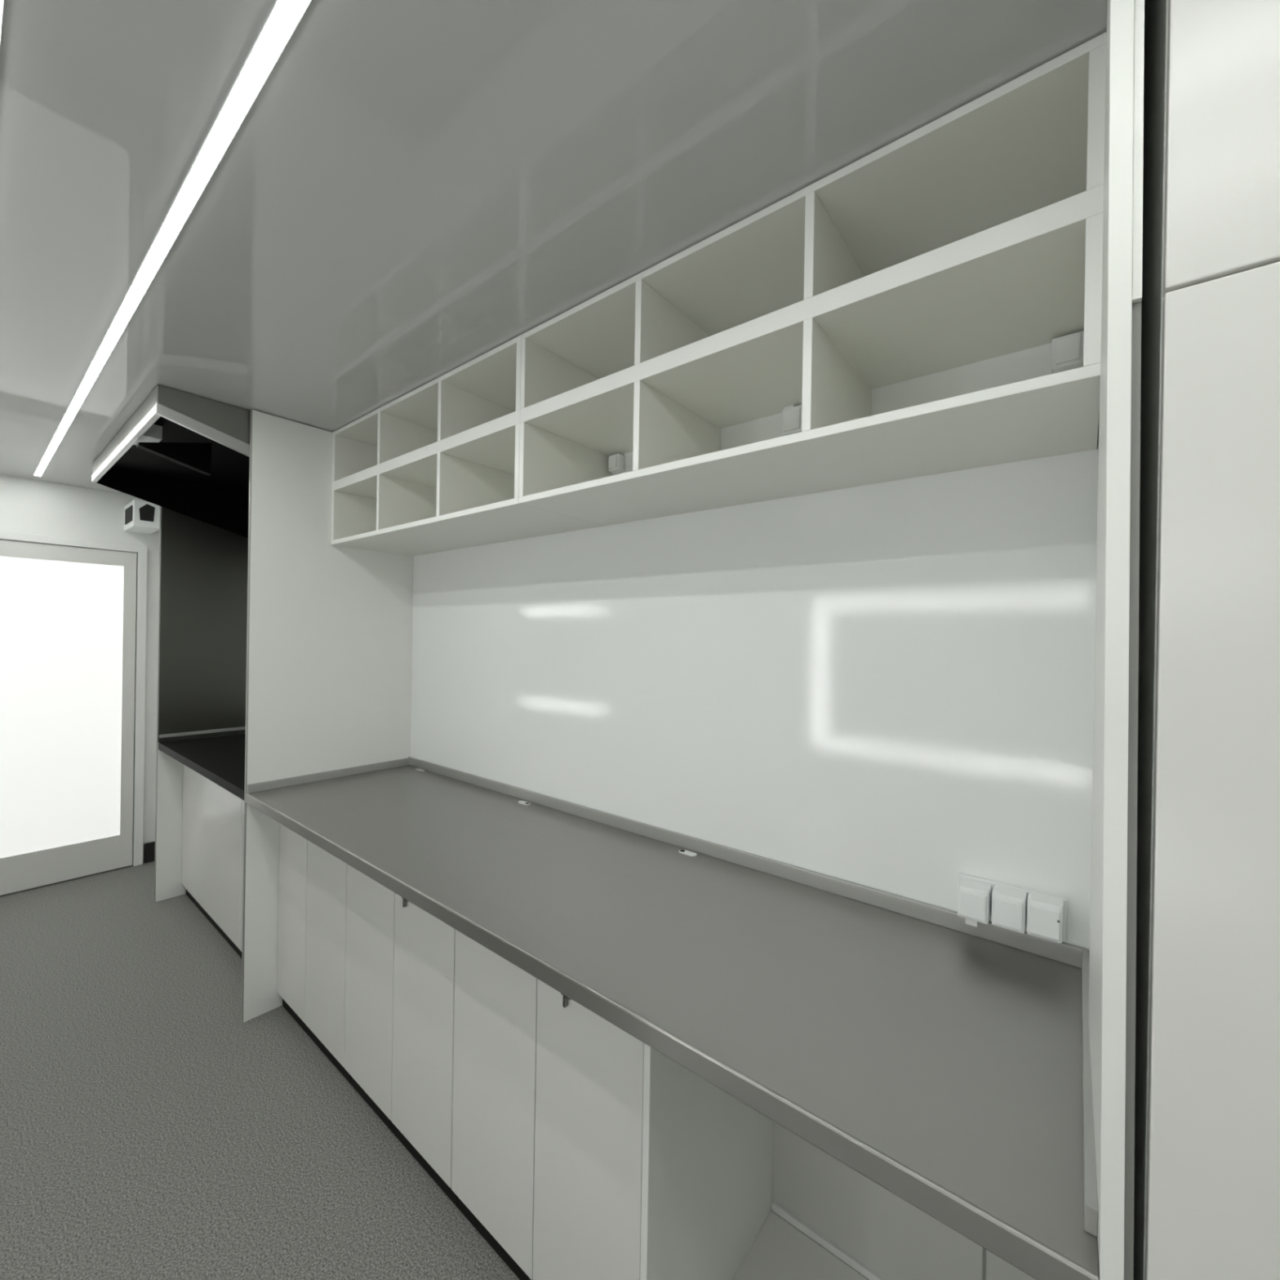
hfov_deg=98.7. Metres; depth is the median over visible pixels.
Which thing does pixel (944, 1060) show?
countertop
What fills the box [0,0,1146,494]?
ceiling
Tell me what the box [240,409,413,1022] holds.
partition panel
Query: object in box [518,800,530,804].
cable grommet
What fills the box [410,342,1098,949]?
wall
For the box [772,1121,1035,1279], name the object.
wall panel
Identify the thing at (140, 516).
wall box
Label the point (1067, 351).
junction box
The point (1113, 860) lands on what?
panel
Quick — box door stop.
[143,841,155,862]
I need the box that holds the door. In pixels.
[0,530,147,895]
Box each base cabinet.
[181,764,244,958]
[276,823,350,1083]
[344,864,457,1207]
[451,929,773,1279]
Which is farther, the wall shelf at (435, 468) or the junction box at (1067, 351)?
the wall shelf at (435, 468)
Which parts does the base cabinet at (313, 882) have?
door, door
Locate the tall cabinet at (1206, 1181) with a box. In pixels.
[1133,0,1279,1279]
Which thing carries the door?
in the wall at (29, 506)
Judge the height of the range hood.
0.354 m
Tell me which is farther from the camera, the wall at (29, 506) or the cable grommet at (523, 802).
the wall at (29, 506)
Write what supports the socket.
attached to the wall at (888, 686)
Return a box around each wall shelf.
[330,334,604,555]
[519,31,1106,525]
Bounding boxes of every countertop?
[158,726,245,799]
[245,756,1098,1279]
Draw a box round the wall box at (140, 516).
[124,499,159,534]
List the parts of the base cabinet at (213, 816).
door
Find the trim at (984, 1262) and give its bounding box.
[982,1247,986,1279]
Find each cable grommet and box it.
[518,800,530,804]
[679,849,697,856]
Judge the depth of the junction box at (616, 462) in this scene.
1.81 m
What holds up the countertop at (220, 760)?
on the base cabinet at (213, 816)
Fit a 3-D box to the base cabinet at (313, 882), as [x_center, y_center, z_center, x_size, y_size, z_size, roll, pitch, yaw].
[-1.059,1.076,2.264,0.618,0.861,0.559,1,0,39]
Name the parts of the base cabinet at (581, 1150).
door, door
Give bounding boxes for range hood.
[91,384,249,537]
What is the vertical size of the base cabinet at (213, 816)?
0.861 m
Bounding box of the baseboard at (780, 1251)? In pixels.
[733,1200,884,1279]
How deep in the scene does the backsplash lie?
3.24 m
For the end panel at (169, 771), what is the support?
on the floor
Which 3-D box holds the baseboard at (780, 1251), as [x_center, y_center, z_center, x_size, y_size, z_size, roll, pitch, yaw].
[0.435,1.522,1.060,0.646,0.024,0.558,1,0,39]
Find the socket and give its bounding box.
[956,872,1067,942]
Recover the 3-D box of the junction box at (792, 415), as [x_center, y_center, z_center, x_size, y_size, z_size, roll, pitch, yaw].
[0.404,-0.577,1.441,0.057,0.074,0.040,1,0,39]
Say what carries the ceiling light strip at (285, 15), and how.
attached to the ceiling
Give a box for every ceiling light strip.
[0,0,3,42]
[33,0,311,476]
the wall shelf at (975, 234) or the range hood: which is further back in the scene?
the range hood
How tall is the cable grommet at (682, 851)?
0.005 m
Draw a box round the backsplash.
[158,506,248,742]
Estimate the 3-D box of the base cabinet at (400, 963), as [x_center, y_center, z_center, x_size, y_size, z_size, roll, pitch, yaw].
[-0.573,1.085,1.865,0.638,0.861,0.574,1,0,39]
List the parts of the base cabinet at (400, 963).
door, door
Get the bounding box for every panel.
[154,506,245,902]
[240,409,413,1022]
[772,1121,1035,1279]
[1088,0,1144,1279]
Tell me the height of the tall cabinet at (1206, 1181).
2.400 m
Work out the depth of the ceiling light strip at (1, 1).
0.78 m
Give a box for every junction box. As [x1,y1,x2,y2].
[608,453,624,473]
[782,404,801,435]
[1051,330,1084,373]
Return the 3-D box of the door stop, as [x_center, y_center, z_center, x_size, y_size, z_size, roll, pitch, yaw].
[-3.248,1.406,3.643,0.029,0.125,0.055,1,0,39]
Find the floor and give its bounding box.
[0,861,868,1279]
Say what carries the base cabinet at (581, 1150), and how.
on the floor
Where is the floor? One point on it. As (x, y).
(148, 1131)
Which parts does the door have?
glass pane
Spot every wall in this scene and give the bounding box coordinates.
[0,474,159,862]
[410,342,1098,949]
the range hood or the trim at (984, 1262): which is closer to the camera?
the trim at (984, 1262)

